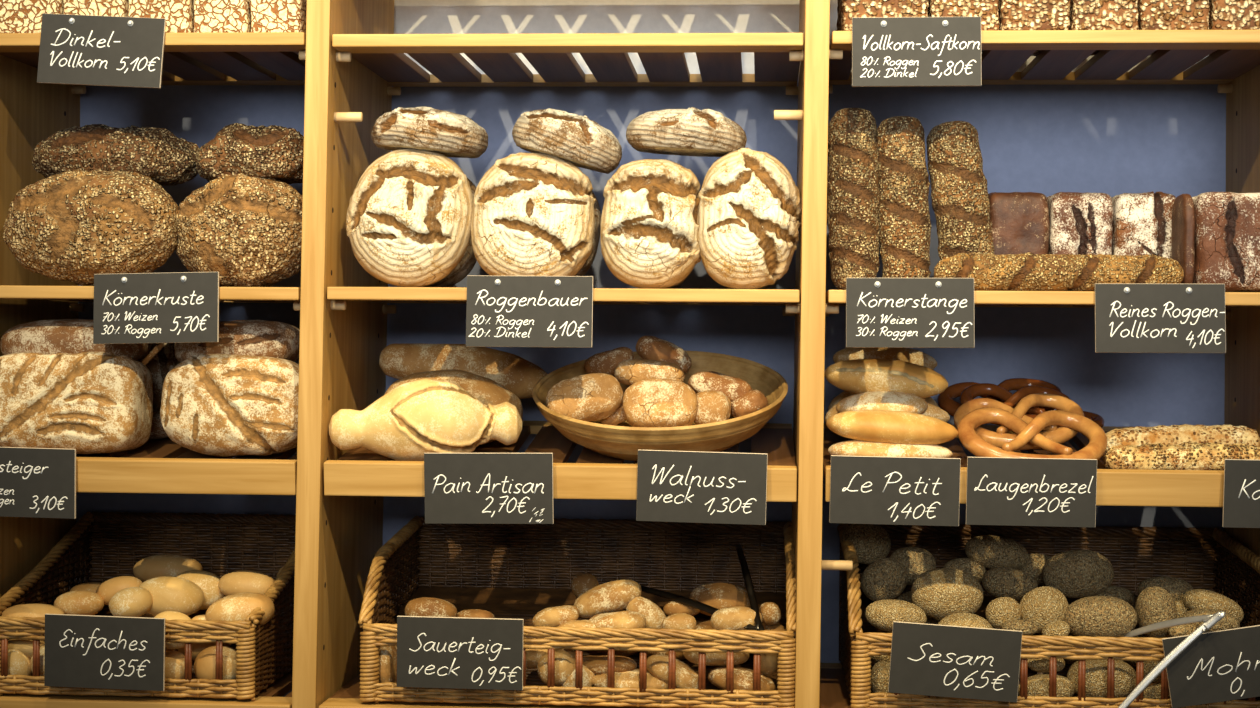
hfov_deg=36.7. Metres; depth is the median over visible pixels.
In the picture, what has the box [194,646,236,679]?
roll
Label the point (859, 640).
wicker basket
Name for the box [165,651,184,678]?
roll
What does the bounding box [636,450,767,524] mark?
price sign
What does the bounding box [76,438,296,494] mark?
slatted shelf
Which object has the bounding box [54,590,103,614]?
roll
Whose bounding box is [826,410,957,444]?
bread roll
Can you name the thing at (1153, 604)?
seeded roll
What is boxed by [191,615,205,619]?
roll
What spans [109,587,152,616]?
roll
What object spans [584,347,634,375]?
roll
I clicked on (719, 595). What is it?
roll
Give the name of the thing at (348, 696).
slatted shelf
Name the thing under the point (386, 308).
wooden peg
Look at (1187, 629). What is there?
seeded roll
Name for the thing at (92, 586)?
roll
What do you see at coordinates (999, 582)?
seeded roll
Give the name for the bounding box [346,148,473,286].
bread
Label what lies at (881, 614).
seeded roll
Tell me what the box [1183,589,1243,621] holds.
seeded roll
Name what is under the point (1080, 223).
bread
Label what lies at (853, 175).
bread
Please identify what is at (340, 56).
wooden peg
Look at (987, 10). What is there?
bread
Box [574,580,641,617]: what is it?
roll
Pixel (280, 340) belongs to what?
loaf
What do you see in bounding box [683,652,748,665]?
roll
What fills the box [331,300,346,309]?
wooden peg
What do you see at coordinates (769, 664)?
roll
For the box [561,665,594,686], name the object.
roll
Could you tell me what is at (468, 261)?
bread
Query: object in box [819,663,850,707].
slatted shelf
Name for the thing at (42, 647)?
roll
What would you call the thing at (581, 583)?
roll
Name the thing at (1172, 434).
bread
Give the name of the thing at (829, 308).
wooden peg
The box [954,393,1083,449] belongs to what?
pretzel
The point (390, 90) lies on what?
wooden peg
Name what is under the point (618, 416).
roll
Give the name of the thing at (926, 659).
price sign
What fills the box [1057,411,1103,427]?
pretzel
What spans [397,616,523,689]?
price sign
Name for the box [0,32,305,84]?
slatted shelf
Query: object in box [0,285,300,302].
slatted shelf
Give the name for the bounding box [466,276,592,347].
price sign
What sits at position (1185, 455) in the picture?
bread
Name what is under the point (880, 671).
seeded roll
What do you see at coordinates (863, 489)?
price sign
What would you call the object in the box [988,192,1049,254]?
bread
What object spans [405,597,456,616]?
roll
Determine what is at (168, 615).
roll
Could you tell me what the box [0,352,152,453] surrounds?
loaf
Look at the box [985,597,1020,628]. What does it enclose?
seeded roll
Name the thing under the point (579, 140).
bread
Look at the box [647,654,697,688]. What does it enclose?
roll
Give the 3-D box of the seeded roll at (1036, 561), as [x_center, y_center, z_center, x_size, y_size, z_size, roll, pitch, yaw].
[0.635,0.336,2.966,0.064,0.049,0.051,0,0,4]
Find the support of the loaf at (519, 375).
on the loaf
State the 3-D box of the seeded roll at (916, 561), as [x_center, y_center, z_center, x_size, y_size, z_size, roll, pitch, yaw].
[0.440,0.331,2.963,0.076,0.059,0.060,0,0,4]
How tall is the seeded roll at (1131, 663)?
0.047 m
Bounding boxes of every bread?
[0,0,63,32]
[3,169,178,285]
[32,124,199,185]
[63,0,128,16]
[128,0,193,32]
[176,173,302,286]
[193,0,251,32]
[195,123,303,183]
[250,0,306,33]
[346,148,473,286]
[372,106,487,157]
[424,178,476,286]
[471,152,595,275]
[512,108,621,173]
[575,191,600,275]
[600,159,700,288]
[626,107,746,156]
[665,275,688,288]
[697,148,800,288]
[757,280,776,288]
[827,108,879,289]
[837,0,928,30]
[877,116,931,277]
[926,121,994,259]
[928,0,998,52]
[934,252,1183,290]
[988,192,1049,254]
[998,0,1069,55]
[1047,192,1113,254]
[1069,0,1138,55]
[1102,424,1259,460]
[1104,442,1259,470]
[1112,191,1175,258]
[1138,0,1209,55]
[1171,194,1194,283]
[1192,192,1259,291]
[1209,0,1259,53]
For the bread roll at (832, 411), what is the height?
0.046 m
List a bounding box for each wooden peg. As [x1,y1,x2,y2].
[69,303,83,311]
[71,85,85,93]
[293,301,299,310]
[299,50,305,59]
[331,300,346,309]
[334,112,362,121]
[336,52,351,61]
[383,305,395,312]
[387,87,400,94]
[774,110,802,119]
[782,308,794,315]
[786,86,798,94]
[786,303,799,312]
[789,51,803,60]
[822,560,852,569]
[825,304,838,313]
[829,49,842,58]
[829,85,832,93]
[1217,84,1231,92]
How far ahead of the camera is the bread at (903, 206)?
2.79 m
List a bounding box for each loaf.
[0,319,149,360]
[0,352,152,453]
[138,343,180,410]
[149,410,168,438]
[160,354,298,456]
[175,320,299,361]
[329,378,521,460]
[379,343,546,398]
[384,369,522,444]
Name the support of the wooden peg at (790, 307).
attached to the rack
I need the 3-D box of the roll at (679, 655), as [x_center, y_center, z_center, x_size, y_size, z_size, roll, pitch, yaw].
[0.057,0.439,2.861,0.090,0.047,0.066,0,0,4]
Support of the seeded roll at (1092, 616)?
on the seeded roll at (1096, 670)
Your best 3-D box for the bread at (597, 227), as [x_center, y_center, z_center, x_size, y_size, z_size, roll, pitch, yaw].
[-0.127,-0.191,2.923,0.165,0.186,0.100,1,0,9]
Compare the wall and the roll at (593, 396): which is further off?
the wall
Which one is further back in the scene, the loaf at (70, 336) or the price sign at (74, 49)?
the loaf at (70, 336)
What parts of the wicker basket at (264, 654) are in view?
corner post, corner post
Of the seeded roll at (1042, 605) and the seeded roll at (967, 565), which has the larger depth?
the seeded roll at (967, 565)
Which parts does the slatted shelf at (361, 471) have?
rail, rail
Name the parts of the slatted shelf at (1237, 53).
rail, rail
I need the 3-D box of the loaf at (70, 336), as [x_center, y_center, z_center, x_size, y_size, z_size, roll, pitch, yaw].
[-0.847,-0.020,2.904,0.221,0.072,0.164,-1,0,4]
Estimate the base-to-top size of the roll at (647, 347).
0.060 m
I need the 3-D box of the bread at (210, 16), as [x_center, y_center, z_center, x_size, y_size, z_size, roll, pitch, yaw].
[-0.596,-0.520,2.913,0.085,0.102,0.238,0,0,4]
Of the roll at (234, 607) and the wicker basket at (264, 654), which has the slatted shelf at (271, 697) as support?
the wicker basket at (264, 654)
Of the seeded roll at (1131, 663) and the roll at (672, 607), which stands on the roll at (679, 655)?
the roll at (672, 607)
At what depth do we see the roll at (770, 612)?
2.81 m
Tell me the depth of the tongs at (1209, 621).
2.64 m
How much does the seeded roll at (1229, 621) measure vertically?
0.039 m
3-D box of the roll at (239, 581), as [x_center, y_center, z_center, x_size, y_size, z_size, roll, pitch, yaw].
[-0.591,0.358,2.939,0.090,0.048,0.067,0,0,-5]
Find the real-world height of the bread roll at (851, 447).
0.041 m
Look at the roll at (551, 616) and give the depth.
2.80 m
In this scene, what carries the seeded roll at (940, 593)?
on the seeded roll
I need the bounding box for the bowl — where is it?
[532,350,787,460]
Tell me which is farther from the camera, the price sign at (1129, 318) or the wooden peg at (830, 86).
the wooden peg at (830, 86)
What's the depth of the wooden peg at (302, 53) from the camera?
2.79 m
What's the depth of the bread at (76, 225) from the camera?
2.81 m
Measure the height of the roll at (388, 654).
0.072 m
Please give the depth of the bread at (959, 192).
2.79 m
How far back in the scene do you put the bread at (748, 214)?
2.75 m
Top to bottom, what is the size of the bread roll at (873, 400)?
0.048 m
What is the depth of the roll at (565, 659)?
2.78 m
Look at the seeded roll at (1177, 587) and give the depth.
2.85 m
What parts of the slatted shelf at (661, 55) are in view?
rail, rail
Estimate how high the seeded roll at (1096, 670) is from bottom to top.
0.063 m
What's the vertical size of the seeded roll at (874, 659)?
0.050 m
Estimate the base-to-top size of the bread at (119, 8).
0.103 m
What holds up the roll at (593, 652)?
in the wicker basket at (394, 577)
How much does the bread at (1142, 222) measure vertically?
0.154 m
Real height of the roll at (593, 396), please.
0.079 m
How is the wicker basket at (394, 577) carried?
on the slatted shelf at (348, 696)
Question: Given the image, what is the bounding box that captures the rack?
[0,0,1259,707]
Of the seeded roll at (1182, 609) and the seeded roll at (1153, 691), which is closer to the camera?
the seeded roll at (1153, 691)
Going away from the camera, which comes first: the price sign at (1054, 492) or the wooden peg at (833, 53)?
the price sign at (1054, 492)
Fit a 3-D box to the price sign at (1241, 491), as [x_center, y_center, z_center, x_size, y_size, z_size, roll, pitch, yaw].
[0.917,0.196,2.650,0.176,0.097,0.010,0,0,4]
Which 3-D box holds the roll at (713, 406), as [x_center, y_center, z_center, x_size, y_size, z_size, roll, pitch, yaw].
[0.120,0.084,2.828,0.061,0.059,0.053,0,0,2]
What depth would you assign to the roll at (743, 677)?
2.75 m
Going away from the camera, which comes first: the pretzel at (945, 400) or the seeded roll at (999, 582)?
the seeded roll at (999, 582)
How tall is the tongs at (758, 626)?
0.119 m
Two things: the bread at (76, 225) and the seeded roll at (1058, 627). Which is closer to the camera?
the seeded roll at (1058, 627)
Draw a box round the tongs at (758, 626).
[641,544,764,630]
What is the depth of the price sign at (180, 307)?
2.76 m
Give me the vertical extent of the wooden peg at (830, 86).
0.014 m
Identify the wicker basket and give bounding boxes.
[0,511,295,700]
[358,516,795,707]
[837,523,1259,707]
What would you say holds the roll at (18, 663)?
in the wicker basket at (264, 654)
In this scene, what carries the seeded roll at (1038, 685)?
in the wicker basket at (859, 640)
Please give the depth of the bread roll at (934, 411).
2.86 m
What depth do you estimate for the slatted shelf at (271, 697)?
2.79 m
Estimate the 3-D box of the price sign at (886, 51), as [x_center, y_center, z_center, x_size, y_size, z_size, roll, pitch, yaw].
[0.405,-0.427,2.682,0.181,0.099,0.013,0,0,4]
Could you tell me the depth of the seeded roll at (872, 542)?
2.98 m
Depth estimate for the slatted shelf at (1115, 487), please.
2.68 m
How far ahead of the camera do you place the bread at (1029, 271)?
2.69 m
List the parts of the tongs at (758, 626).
arm, arm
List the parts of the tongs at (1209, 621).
arm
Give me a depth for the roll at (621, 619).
2.77 m
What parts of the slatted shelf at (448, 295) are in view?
rail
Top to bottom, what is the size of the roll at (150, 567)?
0.049 m
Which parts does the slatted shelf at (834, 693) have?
rail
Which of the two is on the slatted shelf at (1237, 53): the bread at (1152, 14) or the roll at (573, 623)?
the bread at (1152, 14)
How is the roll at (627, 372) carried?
in the bowl
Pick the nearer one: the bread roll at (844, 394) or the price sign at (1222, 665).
the price sign at (1222, 665)
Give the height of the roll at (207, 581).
0.061 m
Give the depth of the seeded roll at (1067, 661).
2.81 m
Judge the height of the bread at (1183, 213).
0.143 m
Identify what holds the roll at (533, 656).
on the roll at (565, 659)
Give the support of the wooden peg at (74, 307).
attached to the rack
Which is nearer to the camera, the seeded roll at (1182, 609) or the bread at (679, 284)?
the seeded roll at (1182, 609)
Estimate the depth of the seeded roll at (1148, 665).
2.73 m
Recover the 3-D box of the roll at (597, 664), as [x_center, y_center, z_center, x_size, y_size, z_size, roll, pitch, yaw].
[-0.036,0.460,2.807,0.093,0.029,0.065,1,1,4]
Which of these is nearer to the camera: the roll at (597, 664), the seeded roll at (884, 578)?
the roll at (597, 664)
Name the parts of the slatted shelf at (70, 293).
rail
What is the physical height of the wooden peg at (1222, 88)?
0.014 m
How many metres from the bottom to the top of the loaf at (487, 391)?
0.119 m
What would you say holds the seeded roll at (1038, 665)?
on the seeded roll at (1038, 685)
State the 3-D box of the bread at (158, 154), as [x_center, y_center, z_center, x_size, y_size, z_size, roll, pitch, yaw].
[-0.788,-0.308,2.938,0.266,0.092,0.197,1,0,7]
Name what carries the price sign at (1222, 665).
attached to the wicker basket at (859, 640)
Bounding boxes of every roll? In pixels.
[0,604,63,617]
[8,639,44,657]
[8,649,31,675]
[30,643,44,675]
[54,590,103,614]
[69,582,101,592]
[96,576,142,604]
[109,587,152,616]
[133,554,202,581]
[139,576,203,615]
[154,611,190,648]
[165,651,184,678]
[176,570,224,609]
[177,642,229,660]
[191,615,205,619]
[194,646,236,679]
[205,592,274,625]
[218,570,274,595]
[379,646,396,682]
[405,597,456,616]
[457,609,494,617]
[526,649,547,668]
[532,605,578,626]
[537,649,575,685]
[546,373,623,421]
[558,620,595,627]
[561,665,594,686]
[571,573,598,597]
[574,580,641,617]
[583,655,636,674]
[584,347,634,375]
[584,650,638,656]
[589,611,645,627]
[593,668,667,688]
[600,402,626,425]
[614,359,684,384]
[623,378,697,426]
[626,596,665,628]
[635,336,691,372]
[647,651,685,659]
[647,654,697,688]
[662,613,695,628]
[663,598,700,615]
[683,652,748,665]
[688,371,751,401]
[689,582,750,615]
[694,390,730,424]
[695,620,713,629]
[708,665,775,690]
[711,606,761,629]
[731,390,767,417]
[759,602,780,624]
[761,654,777,674]
[763,624,786,630]
[824,358,947,397]
[825,403,837,421]
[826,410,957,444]
[828,391,938,410]
[828,440,951,457]
[833,347,936,369]
[836,391,927,413]
[841,524,890,563]
[860,558,907,601]
[865,599,926,631]
[870,661,889,692]
[871,655,890,662]
[890,547,935,584]
[895,591,940,623]
[911,568,982,619]
[921,403,949,421]
[938,613,992,628]
[943,558,985,582]
[965,535,1028,568]
[982,567,1037,600]
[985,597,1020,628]
[1002,620,1037,634]
[1018,674,1074,696]
[1019,553,1050,584]
[1019,586,1068,632]
[1028,658,1064,672]
[1042,550,1113,597]
[1042,620,1069,635]
[1063,596,1137,636]
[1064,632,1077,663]
[1067,660,1135,697]
[1080,585,1137,608]
[1122,634,1148,666]
[1135,587,1176,637]
[1138,576,1192,600]
[1144,661,1160,681]
[1144,683,1169,706]
[1169,624,1196,636]
[1175,600,1189,617]
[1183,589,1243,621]
[1183,608,1239,632]
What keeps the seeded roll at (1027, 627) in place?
in the wicker basket at (859, 640)
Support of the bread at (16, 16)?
on the slatted shelf at (231, 58)
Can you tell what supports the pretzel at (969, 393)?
on the pretzel at (1060, 435)
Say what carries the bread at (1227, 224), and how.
on the slatted shelf at (1044, 299)
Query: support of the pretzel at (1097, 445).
on the slatted shelf at (1115, 487)
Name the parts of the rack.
panel, panel, panel, panel, panel, panel, panel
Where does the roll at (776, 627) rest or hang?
in the wicker basket at (394, 577)
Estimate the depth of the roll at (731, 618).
2.77 m
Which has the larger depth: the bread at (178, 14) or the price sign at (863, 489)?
the bread at (178, 14)
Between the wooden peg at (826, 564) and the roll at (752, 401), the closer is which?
the wooden peg at (826, 564)
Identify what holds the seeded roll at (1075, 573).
in the wicker basket at (859, 640)
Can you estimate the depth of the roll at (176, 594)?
2.88 m
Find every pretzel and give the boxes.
[937,378,1060,416]
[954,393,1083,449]
[957,408,1106,460]
[960,383,1070,425]
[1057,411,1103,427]
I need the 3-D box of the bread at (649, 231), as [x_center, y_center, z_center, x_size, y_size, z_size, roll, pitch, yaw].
[0.033,-0.191,2.789,0.152,0.192,0.108,0,0,3]
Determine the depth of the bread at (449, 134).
2.80 m
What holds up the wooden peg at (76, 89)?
attached to the rack
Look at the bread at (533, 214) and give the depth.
2.77 m
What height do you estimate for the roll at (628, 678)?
0.038 m
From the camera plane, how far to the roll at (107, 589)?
2.91 m
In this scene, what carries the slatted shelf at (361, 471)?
attached to the rack
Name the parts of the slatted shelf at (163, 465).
rail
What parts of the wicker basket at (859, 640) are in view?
corner post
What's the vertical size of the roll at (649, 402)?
0.079 m
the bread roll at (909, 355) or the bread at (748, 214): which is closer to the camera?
the bread at (748, 214)
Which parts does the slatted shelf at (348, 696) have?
rail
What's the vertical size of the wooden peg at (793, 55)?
0.014 m
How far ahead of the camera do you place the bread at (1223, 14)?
2.70 m
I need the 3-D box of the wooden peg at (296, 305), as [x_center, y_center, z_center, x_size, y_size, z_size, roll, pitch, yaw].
[-0.485,-0.071,2.804,0.021,0.014,0.014,0,0,4]
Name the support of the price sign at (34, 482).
attached to the slatted shelf at (163, 465)
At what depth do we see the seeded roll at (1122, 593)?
2.91 m
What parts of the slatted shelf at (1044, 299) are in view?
rail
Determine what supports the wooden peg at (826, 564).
attached to the rack
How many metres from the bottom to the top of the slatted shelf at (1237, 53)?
0.018 m
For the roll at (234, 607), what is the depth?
2.82 m
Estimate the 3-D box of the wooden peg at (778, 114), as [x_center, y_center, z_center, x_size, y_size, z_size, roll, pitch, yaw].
[0.229,-0.346,2.748,0.042,0.014,0.014,0,0,4]
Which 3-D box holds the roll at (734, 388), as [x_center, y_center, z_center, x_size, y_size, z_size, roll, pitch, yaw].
[0.137,0.051,2.878,0.098,0.050,0.073,0,0,4]
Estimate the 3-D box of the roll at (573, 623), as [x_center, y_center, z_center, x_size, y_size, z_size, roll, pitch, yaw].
[-0.078,0.403,2.784,0.061,0.026,0.045,0,0,3]
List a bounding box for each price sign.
[0,447,75,518]
[37,13,165,87]
[44,614,164,690]
[93,272,218,343]
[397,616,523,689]
[424,453,553,523]
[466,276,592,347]
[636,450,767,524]
[829,455,960,525]
[846,278,973,347]
[852,17,980,86]
[888,621,1021,701]
[966,457,1096,526]
[1095,284,1225,352]
[1162,625,1259,707]
[1222,459,1259,527]
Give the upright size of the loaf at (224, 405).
0.155 m
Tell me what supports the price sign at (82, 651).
attached to the wicker basket at (264, 654)
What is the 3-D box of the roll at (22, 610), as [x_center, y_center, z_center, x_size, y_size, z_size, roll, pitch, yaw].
[-0.900,0.396,2.860,0.098,0.040,0.070,1,0,6]
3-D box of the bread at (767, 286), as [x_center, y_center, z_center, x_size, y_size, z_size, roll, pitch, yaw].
[0.186,-0.189,2.902,0.130,0.188,0.102,0,0,-6]
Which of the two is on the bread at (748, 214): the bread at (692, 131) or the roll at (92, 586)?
the bread at (692, 131)
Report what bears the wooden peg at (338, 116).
attached to the rack
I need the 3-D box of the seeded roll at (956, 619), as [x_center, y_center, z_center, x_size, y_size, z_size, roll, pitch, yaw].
[0.486,0.412,2.756,0.089,0.072,0.072,1,0,10]
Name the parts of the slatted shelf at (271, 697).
rail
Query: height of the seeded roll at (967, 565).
0.044 m
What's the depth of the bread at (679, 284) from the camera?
2.89 m
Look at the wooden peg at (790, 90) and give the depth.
3.13 m
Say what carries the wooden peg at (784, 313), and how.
attached to the rack
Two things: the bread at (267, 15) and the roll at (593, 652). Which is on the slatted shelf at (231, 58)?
the bread at (267, 15)
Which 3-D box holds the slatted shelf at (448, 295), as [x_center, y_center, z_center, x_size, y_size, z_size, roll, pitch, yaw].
[-0.083,-0.087,2.958,0.682,0.018,0.463,0,0,4]
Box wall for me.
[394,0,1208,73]
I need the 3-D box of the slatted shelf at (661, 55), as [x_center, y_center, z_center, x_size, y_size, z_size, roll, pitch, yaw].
[-0.076,-0.452,2.955,0.679,0.018,0.463,0,0,4]
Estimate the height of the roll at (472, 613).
0.029 m
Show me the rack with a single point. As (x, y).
(1176, 140)
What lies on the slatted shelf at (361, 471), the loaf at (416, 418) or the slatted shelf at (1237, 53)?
the loaf at (416, 418)
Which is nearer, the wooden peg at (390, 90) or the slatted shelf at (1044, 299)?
the slatted shelf at (1044, 299)
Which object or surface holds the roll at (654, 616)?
on the roll at (679, 655)
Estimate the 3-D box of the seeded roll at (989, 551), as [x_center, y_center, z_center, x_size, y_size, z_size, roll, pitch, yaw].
[0.571,0.310,2.960,0.098,0.055,0.072,0,0,-4]
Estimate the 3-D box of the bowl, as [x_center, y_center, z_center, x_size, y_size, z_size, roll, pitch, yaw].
[0.045,0.077,2.878,0.387,0.163,0.342,1,0,6]
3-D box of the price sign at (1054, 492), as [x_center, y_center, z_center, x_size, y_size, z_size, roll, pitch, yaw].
[0.565,0.194,2.674,0.181,0.097,0.010,0,0,4]
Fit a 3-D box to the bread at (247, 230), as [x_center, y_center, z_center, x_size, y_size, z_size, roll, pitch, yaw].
[-0.586,-0.186,2.879,0.214,0.174,0.149,1,0,6]
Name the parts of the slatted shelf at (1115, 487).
rail, rail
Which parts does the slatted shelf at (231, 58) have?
rail, rail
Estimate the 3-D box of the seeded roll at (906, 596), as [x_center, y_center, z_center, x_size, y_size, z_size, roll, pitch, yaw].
[0.455,0.397,2.928,0.106,0.067,0.076,0,0,4]
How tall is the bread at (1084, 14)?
0.097 m
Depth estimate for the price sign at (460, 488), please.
2.72 m
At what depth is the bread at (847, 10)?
2.73 m
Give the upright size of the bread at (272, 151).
0.091 m
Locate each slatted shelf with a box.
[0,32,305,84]
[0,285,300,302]
[0,669,292,707]
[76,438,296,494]
[319,672,642,707]
[324,421,796,501]
[327,287,799,305]
[332,33,802,86]
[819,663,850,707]
[823,423,1223,506]
[825,290,1259,308]
[829,30,1259,84]
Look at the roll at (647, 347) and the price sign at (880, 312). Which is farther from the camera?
the roll at (647, 347)
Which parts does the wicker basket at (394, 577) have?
corner post, corner post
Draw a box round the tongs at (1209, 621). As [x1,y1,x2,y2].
[1118,611,1225,707]
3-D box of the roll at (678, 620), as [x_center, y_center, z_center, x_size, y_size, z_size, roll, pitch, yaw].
[0.072,0.399,2.805,0.051,0.032,0.038,0,0,-4]
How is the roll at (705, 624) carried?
in the wicker basket at (394, 577)
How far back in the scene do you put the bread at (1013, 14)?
2.71 m
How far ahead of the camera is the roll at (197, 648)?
2.89 m

